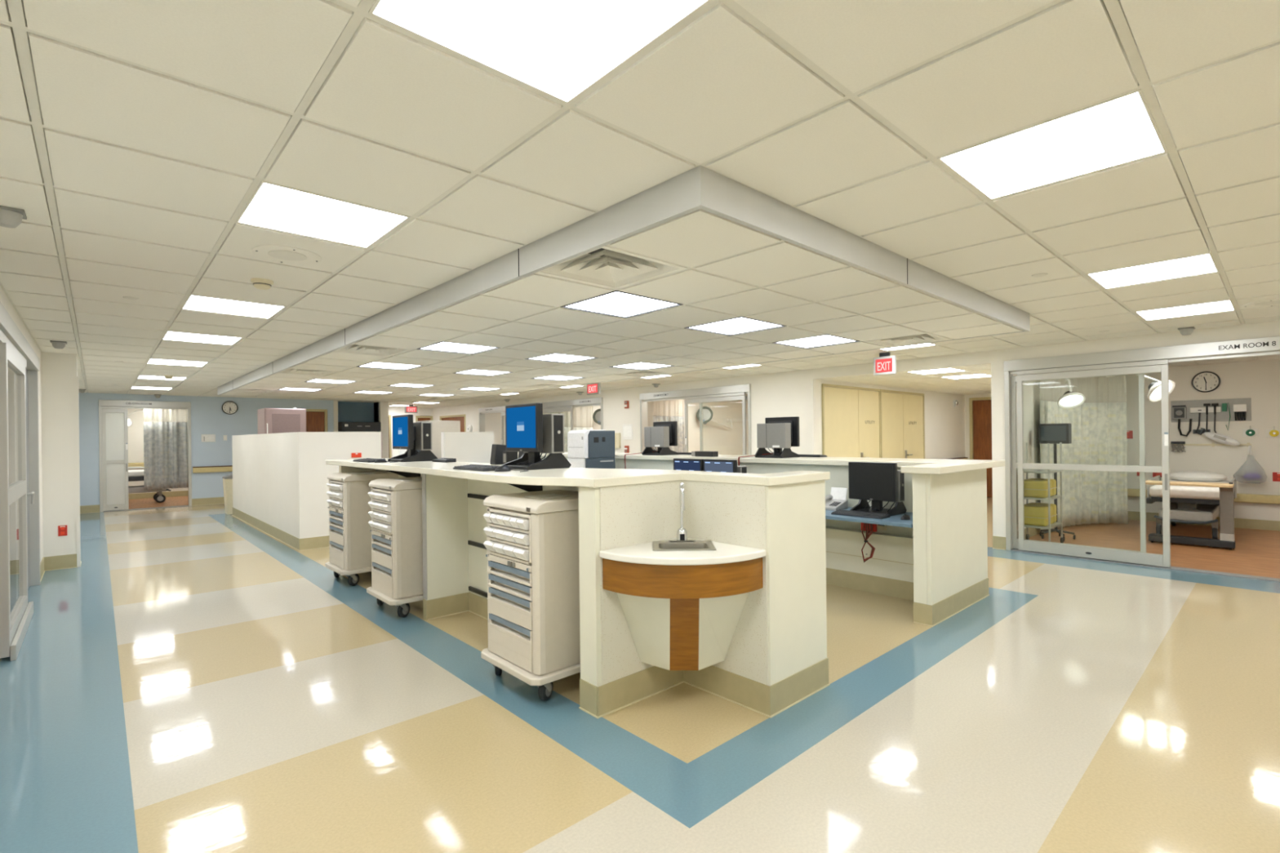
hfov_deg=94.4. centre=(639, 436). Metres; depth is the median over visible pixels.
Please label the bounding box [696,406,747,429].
lamp
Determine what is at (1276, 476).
wall outlet
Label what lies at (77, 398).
trim
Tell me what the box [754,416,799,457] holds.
desktop computer
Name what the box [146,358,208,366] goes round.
ceiling light
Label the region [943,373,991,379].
ceiling light
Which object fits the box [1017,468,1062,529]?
shelf
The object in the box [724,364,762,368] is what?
ceiling light
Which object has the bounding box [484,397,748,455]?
wall
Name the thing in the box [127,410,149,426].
lamp
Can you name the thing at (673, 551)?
countertop
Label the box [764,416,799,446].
monitor
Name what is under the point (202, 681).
floor
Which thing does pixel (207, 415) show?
wall
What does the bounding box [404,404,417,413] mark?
exit sign
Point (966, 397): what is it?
door frame
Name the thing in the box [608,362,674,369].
ceiling light
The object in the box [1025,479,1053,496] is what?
gown
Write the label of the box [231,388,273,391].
ceiling vent
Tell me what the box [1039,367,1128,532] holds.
curtain
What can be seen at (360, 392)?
diffuser
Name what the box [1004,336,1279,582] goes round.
door
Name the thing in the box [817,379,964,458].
wall
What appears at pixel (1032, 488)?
gown
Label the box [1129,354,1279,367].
ceiling
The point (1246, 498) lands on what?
handrail
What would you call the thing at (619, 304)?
ceiling light
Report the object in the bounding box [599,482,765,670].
sink
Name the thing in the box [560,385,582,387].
ceiling light
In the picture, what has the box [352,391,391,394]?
ceiling light
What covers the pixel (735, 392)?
door
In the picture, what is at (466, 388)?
diffuser
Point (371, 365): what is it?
ceiling light
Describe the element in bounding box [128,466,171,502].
stretcher
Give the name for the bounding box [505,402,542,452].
monitor
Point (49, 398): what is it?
wall
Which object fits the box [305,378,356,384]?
ceiling light
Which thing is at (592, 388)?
exit sign
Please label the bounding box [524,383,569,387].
ceiling vent
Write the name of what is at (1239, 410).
dispenser
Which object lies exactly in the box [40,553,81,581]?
baseboard
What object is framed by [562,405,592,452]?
curtain
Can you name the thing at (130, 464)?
handrail
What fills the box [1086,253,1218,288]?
ceiling light
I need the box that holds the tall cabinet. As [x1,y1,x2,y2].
[257,407,306,434]
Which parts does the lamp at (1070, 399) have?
arm, lamp shade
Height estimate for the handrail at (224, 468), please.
0.144 m
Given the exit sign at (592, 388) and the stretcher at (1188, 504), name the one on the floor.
the stretcher at (1188, 504)
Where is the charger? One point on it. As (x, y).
(508, 456)
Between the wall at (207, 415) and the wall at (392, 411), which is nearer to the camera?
the wall at (207, 415)
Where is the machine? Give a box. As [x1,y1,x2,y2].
[337,422,381,431]
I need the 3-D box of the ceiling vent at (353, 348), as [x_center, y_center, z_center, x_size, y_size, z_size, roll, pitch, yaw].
[-2.635,-0.925,5.824,0.584,0.145,0.584,-1,0,-43]
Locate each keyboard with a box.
[352,457,377,462]
[453,464,498,471]
[677,452,691,454]
[799,454,826,457]
[831,509,889,519]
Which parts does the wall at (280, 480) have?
edge trim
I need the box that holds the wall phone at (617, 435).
[614,432,620,448]
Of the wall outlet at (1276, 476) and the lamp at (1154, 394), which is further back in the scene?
the wall outlet at (1276, 476)
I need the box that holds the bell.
[466,424,472,431]
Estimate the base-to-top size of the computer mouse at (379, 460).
0.036 m
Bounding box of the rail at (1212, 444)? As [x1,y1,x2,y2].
[1173,442,1251,453]
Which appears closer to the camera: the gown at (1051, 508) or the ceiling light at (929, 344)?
the ceiling light at (929, 344)
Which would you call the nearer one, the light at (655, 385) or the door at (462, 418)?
the light at (655, 385)
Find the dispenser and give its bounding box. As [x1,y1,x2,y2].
[1233,404,1246,420]
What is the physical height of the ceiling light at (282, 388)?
0.054 m
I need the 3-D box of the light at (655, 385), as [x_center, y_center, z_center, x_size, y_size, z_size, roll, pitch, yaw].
[0.312,-0.989,11.481,0.120,0.072,0.120,-1,0,-43]
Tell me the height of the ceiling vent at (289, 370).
0.145 m
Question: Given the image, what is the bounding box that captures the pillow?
[1169,471,1227,481]
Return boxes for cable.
[624,450,656,468]
[737,453,773,466]
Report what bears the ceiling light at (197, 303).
attached to the ceiling at (136, 136)
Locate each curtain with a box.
[143,408,187,489]
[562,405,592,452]
[653,399,684,452]
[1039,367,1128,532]
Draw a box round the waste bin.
[222,473,232,514]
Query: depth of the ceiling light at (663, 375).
10.17 m
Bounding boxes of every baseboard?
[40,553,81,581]
[80,497,224,513]
[128,490,188,499]
[992,535,1005,550]
[1017,511,1279,539]
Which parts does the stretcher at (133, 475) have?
mattress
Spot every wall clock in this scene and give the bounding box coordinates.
[222,400,238,414]
[1191,371,1220,392]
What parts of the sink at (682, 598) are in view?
skirt panel, skirt panel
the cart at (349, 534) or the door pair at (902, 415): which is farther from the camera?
the door pair at (902, 415)
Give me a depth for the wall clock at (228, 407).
13.73 m
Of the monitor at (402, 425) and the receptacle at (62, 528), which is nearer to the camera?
the monitor at (402, 425)
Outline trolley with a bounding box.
[1017,442,1063,542]
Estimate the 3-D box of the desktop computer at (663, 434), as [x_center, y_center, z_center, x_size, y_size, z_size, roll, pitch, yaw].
[0.267,0.019,7.888,0.358,0.445,0.420,-1,0,-43]
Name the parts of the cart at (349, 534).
corner post, drawer pull, bin rail, bin rail, drawer pull, drawer, drawer, bin rail, drawer, drawer, drawer pull, drawer pull, bin frame, corner post, lid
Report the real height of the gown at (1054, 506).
0.240 m
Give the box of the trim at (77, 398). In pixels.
[59,353,80,567]
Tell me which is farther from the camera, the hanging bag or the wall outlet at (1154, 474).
the wall outlet at (1154, 474)
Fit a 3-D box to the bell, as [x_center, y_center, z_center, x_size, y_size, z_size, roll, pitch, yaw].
[-5.068,-0.230,17.597,0.085,0.260,0.260,-1,0,-43]
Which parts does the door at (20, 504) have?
sliding panel, pane, pane, pocket panel, lever handle, frame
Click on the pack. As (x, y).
(1221, 438)
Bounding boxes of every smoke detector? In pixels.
[163,375,173,379]
[250,278,273,289]
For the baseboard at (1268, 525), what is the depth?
8.61 m
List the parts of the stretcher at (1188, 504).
rail, mattress, rail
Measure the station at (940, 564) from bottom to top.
1.140 m
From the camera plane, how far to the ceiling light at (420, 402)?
16.79 m
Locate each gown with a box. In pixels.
[1023,480,1048,497]
[1024,503,1053,524]
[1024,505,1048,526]
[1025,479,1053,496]
[1029,478,1056,496]
[1029,502,1057,523]
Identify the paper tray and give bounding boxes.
[567,457,615,468]
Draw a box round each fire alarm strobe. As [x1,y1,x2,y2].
[624,400,629,408]
[952,400,958,407]
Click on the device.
(440, 460)
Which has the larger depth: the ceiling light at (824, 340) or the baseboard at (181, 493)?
the baseboard at (181, 493)
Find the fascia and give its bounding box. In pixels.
[217,164,1030,402]
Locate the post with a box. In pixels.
[333,400,388,457]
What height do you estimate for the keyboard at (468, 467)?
0.028 m
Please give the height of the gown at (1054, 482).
0.210 m
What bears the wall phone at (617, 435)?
attached to the wall at (792, 393)
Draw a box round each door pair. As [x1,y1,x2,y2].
[821,383,880,457]
[880,389,924,458]
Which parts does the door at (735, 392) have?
sliding panel, fixed panel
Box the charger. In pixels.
[502,451,517,464]
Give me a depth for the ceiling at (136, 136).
2.11 m
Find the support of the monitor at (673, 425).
on the desktop computer at (663, 434)
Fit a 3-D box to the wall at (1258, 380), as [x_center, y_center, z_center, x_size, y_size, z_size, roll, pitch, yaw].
[7.319,0.053,7.379,4.130,2.600,3.880,-1,0,-43]
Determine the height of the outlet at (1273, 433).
0.160 m
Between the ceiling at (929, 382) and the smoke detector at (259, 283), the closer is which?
the smoke detector at (259, 283)
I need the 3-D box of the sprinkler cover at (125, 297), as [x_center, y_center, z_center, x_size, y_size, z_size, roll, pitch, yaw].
[-3.600,-0.988,4.191,0.088,0.022,0.088,-1,0,-43]
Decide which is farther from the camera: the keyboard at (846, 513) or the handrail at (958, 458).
the handrail at (958, 458)
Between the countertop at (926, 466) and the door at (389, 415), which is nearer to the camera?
the countertop at (926, 466)
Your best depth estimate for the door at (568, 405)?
13.85 m
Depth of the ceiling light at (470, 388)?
10.64 m
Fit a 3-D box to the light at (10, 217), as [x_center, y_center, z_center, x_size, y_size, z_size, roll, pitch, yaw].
[-2.771,-0.955,2.591,0.120,0.072,0.120,-1,0,-43]
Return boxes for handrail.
[128,462,143,466]
[192,465,232,473]
[945,457,968,459]
[1127,488,1279,504]
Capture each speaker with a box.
[251,244,321,264]
[489,444,506,464]
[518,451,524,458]
[1242,297,1279,307]
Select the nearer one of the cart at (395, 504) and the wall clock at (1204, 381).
the cart at (395, 504)
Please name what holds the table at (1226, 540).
on the floor
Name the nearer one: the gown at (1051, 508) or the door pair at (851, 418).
the gown at (1051, 508)
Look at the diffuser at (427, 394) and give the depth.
11.91 m
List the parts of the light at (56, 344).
mounting plate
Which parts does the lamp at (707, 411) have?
lamp shade, arm, wall rail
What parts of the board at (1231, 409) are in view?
probe cord, scope handle, scope handle, coil cord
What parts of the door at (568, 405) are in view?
sliding panel, frame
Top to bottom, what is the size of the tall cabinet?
2.015 m
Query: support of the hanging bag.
hanging from the rail at (1212, 444)
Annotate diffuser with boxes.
[281,387,319,391]
[306,379,353,383]
[356,391,390,393]
[422,393,448,395]
[457,369,506,375]
[461,387,497,390]
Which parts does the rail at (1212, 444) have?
rail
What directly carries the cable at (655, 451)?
hanging from the countertop at (926, 466)
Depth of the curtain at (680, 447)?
13.80 m
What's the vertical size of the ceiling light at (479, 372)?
0.054 m
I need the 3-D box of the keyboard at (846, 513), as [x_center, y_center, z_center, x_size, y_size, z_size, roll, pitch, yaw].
[1.861,0.654,5.016,0.156,0.028,0.450,-1,0,-43]
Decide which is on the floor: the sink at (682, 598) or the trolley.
the trolley
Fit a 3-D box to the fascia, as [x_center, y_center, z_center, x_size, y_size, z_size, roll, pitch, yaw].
[-2.317,-0.937,8.182,4.269,0.171,12.194,-1,0,-43]
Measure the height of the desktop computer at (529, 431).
0.445 m
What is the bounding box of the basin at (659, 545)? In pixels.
[652,540,715,551]
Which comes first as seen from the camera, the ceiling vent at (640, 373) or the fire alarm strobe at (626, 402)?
the ceiling vent at (640, 373)
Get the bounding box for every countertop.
[325,457,830,488]
[517,451,1005,474]
[599,537,765,565]
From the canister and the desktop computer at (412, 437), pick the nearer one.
the desktop computer at (412, 437)
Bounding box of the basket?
[1172,404,1185,407]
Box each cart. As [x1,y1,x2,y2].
[324,471,398,585]
[366,476,423,617]
[480,489,580,701]
[1038,423,1075,541]
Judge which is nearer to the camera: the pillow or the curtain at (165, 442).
the pillow
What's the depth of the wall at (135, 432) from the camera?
15.03 m
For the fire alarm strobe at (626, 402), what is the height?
0.160 m
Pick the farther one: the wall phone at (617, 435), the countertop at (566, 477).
the wall phone at (617, 435)
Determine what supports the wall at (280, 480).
on the floor
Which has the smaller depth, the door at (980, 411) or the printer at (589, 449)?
the printer at (589, 449)
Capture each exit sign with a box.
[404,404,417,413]
[586,382,600,395]
[873,351,896,375]
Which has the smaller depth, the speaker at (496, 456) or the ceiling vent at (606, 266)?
the ceiling vent at (606, 266)
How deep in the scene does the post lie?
16.07 m
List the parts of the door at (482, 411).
frame, sliding panel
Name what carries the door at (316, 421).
in the wall at (207, 415)
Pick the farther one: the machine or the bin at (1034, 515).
the machine
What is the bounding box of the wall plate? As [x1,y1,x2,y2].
[622,423,632,439]
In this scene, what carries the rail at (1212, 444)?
attached to the wall at (1258, 380)
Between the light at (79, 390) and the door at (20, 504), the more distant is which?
the light at (79, 390)
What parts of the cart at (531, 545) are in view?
corner post, bin rail, bin rail, bin rail, drawer, drawer pull, drawer, drawer, bin frame, drawer pull, drawer pull, drawer pull, drawer, lid, corner post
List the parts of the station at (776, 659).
panel, divider panel, panel, splash panel, splash panel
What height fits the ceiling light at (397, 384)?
0.054 m
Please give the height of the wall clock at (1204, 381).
0.316 m
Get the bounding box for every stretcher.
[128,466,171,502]
[1146,471,1236,538]
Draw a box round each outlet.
[57,524,66,536]
[876,524,887,530]
[1126,431,1133,438]
[1152,472,1161,477]
[1242,426,1258,436]
[1266,426,1279,437]
[1272,472,1279,481]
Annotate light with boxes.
[0,205,26,227]
[49,340,66,348]
[78,389,85,392]
[131,386,172,390]
[137,375,186,380]
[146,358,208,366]
[161,330,241,345]
[181,294,285,318]
[235,180,409,248]
[277,387,321,391]
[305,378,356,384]
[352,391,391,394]
[356,361,422,369]
[368,0,711,103]
[387,383,434,387]
[413,401,439,404]
[416,341,498,354]
[416,393,453,396]
[453,368,511,376]
[459,386,502,391]
[525,353,598,363]
[531,375,583,381]
[560,290,682,318]
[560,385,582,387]
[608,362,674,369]
[642,374,671,378]
[651,383,660,387]
[684,316,786,335]
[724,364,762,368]
[773,334,858,348]
[881,342,937,351]
[906,368,966,374]
[937,88,1167,199]
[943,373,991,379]
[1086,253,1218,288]
[1134,299,1235,320]
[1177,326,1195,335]
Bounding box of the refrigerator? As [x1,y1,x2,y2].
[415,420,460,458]
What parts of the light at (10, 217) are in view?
mounting plate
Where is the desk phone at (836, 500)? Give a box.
[825,487,848,511]
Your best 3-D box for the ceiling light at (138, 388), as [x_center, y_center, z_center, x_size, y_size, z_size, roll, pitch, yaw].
[-9.301,-0.949,11.292,0.586,0.054,0.586,-1,0,-43]
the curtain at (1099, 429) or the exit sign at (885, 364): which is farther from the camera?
the curtain at (1099, 429)
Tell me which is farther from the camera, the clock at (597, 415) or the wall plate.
the clock at (597, 415)
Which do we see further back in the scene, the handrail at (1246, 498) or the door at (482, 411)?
the door at (482, 411)
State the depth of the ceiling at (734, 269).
4.61 m
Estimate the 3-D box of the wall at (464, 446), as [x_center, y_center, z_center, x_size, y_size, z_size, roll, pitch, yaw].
[-2.852,0.693,9.879,0.897,1.545,0.100,-1,0,-43]
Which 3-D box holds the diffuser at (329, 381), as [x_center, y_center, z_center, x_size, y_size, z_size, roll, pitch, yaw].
[-4.656,-0.846,8.933,0.558,0.016,0.558,-1,0,-43]
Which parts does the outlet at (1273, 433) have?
knob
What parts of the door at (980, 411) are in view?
frame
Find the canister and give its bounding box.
[1170,441,1185,444]
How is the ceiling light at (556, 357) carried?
attached to the ceiling at (734, 269)
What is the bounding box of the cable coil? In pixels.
[860,522,876,562]
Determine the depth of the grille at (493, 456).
4.81 m
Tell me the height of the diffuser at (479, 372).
0.016 m
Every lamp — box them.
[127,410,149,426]
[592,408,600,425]
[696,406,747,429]
[1057,378,1085,408]
[1106,368,1175,401]
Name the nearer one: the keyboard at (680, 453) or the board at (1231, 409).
the keyboard at (680, 453)
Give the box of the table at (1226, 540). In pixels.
[1145,480,1235,550]
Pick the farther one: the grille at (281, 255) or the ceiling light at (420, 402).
the ceiling light at (420, 402)
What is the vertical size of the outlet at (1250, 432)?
0.160 m
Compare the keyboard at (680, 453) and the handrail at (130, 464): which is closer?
the keyboard at (680, 453)
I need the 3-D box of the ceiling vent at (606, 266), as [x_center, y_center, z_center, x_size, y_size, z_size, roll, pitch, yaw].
[-0.164,-0.952,3.128,0.584,0.145,0.584,-1,0,-43]
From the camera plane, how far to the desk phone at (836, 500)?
5.52 m
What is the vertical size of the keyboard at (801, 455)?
0.028 m
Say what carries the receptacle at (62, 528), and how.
attached to the wall outlet at (62, 530)
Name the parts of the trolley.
post, post, post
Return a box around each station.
[338,465,829,718]
[517,455,989,626]
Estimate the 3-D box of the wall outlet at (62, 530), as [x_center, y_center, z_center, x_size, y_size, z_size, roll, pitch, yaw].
[-6.582,1.071,6.759,0.075,0.120,0.010,-1,0,-43]
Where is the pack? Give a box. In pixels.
[1204,431,1239,445]
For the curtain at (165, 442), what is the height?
2.084 m
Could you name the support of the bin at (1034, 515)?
in the trolley
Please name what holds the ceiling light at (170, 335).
attached to the ceiling at (136, 136)
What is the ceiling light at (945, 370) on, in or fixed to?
attached to the ceiling at (929, 382)
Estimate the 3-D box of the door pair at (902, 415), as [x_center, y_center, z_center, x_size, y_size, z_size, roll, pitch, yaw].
[5.052,0.259,11.291,1.890,2.240,0.087,-1,0,-43]
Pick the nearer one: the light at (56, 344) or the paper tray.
the light at (56, 344)
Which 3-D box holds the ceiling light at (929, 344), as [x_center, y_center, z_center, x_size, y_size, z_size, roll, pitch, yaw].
[3.018,-1.084,6.873,0.586,0.054,0.586,-1,0,-43]
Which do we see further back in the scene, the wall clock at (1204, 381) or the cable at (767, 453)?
the wall clock at (1204, 381)
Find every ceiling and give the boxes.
[0,0,1279,408]
[220,208,1022,401]
[820,364,991,395]
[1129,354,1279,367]
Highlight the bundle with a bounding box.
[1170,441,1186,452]
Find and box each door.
[0,301,40,661]
[98,400,191,512]
[306,408,327,431]
[388,414,391,457]
[415,415,432,421]
[440,413,466,431]
[478,405,505,444]
[539,397,603,430]
[639,383,751,455]
[968,396,992,497]
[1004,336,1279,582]
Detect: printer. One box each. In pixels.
[567,430,615,468]
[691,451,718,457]
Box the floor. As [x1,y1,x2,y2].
[0,495,1279,852]
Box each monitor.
[392,414,413,448]
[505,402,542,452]
[653,421,677,445]
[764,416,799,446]
[848,462,897,502]
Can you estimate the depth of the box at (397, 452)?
6.22 m
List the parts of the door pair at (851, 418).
door, door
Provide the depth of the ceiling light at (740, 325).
4.82 m
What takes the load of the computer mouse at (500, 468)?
on the countertop at (566, 477)
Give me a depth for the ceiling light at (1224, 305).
5.07 m
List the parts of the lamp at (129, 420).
arm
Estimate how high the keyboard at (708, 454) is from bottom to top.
0.062 m
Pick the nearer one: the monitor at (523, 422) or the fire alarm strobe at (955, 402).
the monitor at (523, 422)
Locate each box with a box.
[351,453,361,457]
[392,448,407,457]
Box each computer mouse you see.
[374,458,397,462]
[494,465,528,471]
[900,514,910,519]
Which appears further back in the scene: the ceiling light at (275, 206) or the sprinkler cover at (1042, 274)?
the sprinkler cover at (1042, 274)
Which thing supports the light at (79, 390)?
attached to the ceiling at (136, 136)
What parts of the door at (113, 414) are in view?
pane, sliding panel, pane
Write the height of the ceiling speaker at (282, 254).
0.011 m
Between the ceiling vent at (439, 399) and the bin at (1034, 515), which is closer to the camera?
the bin at (1034, 515)
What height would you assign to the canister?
0.040 m
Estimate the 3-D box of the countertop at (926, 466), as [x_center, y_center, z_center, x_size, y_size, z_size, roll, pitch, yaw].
[-0.282,0.272,8.000,1.480,0.050,8.810,-1,0,-43]
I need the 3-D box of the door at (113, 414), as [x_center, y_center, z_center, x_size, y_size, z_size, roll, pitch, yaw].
[-10.631,0.391,12.780,1.520,2.320,0.177,-1,0,-43]
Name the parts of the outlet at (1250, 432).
knob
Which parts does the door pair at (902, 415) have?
door, handle, door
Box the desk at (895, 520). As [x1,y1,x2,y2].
[825,506,912,528]
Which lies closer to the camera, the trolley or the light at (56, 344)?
the light at (56, 344)
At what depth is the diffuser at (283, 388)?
10.37 m
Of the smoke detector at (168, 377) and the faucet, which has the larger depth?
the smoke detector at (168, 377)
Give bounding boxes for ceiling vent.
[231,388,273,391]
[279,368,337,375]
[334,343,411,355]
[422,398,454,400]
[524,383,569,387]
[536,245,687,289]
[615,370,671,376]
[865,332,951,346]
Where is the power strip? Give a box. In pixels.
[1192,429,1210,433]
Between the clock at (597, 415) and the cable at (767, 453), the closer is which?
the cable at (767, 453)
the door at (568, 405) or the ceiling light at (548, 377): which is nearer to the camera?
the ceiling light at (548, 377)
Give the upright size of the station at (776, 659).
1.176 m
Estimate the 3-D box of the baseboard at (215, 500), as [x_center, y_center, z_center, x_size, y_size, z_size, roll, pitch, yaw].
[-9.678,1.463,13.566,4.950,0.155,0.022,-1,0,-43]
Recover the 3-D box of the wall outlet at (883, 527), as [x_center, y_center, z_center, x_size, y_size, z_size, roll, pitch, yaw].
[2.201,0.790,5.401,0.020,0.120,0.090,-1,0,-43]
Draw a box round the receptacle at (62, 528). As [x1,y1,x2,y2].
[60,526,64,534]
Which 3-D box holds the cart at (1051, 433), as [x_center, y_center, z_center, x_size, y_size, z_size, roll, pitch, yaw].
[5.629,0.597,8.022,0.422,1.550,0.400,-1,0,-43]
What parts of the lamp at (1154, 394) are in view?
arm, lamp shade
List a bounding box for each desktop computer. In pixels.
[387,414,438,462]
[501,402,571,470]
[641,421,679,455]
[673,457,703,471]
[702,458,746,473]
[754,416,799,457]
[848,462,906,515]
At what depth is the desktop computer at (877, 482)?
5.10 m
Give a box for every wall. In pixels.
[0,285,77,563]
[78,392,333,506]
[127,408,187,493]
[231,431,382,551]
[337,401,378,431]
[388,406,433,457]
[433,320,1279,537]
[440,431,493,462]
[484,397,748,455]
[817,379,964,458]
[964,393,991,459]
[1013,359,1279,528]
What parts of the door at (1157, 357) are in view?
frame, fixed panel, sliding panel, push plate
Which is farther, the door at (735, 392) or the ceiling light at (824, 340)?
the door at (735, 392)
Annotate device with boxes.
[431,457,456,462]
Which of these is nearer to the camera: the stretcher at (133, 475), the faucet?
the faucet
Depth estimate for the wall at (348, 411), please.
16.10 m
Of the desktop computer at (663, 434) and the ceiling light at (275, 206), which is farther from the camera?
the desktop computer at (663, 434)
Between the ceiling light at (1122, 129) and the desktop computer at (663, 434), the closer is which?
the ceiling light at (1122, 129)
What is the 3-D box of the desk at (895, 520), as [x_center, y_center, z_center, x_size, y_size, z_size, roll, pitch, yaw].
[-0.562,0.710,7.908,0.695,0.030,8.560,-1,0,-43]
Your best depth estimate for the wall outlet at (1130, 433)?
9.60 m
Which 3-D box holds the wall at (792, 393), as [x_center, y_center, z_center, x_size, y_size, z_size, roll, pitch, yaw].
[0.145,0.191,12.062,0.120,2.482,20.600,-1,0,-43]
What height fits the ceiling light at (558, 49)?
0.054 m
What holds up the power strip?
attached to the wall at (1258, 380)
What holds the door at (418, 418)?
in the wall at (392, 411)
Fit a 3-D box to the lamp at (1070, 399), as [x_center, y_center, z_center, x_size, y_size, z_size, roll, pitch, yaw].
[6.001,-0.733,8.240,0.312,0.678,0.605,-1,0,38]
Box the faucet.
[668,482,695,542]
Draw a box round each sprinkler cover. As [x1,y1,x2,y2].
[122,296,138,299]
[1031,272,1047,276]
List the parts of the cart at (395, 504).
corner post, bin rail, bin rail, bin rail, drawer, drawer, drawer pull, bin rail, bin frame, drawer, drawer pull, drawer pull, lid, corner post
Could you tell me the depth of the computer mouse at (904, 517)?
4.75 m
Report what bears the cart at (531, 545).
on the floor
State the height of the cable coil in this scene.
0.437 m
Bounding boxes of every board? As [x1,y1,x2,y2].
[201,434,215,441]
[1170,397,1251,436]
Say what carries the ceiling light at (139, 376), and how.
attached to the ceiling at (136, 136)
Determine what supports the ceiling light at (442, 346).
attached to the ceiling at (734, 269)
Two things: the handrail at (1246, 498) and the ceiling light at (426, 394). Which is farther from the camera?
the ceiling light at (426, 394)
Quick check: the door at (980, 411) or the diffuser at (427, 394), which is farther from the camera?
the door at (980, 411)
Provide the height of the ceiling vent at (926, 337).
0.145 m
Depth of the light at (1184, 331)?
5.86 m
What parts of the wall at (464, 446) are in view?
edge trim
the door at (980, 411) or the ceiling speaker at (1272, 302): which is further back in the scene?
the door at (980, 411)
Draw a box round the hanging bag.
[1232,444,1266,483]
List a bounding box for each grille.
[267,249,306,261]
[489,445,496,462]
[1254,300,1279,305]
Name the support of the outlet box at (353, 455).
attached to the wall at (280, 480)
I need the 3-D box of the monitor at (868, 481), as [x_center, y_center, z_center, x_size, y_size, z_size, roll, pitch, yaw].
[2.010,0.385,5.128,0.045,0.327,0.420,-1,0,-43]

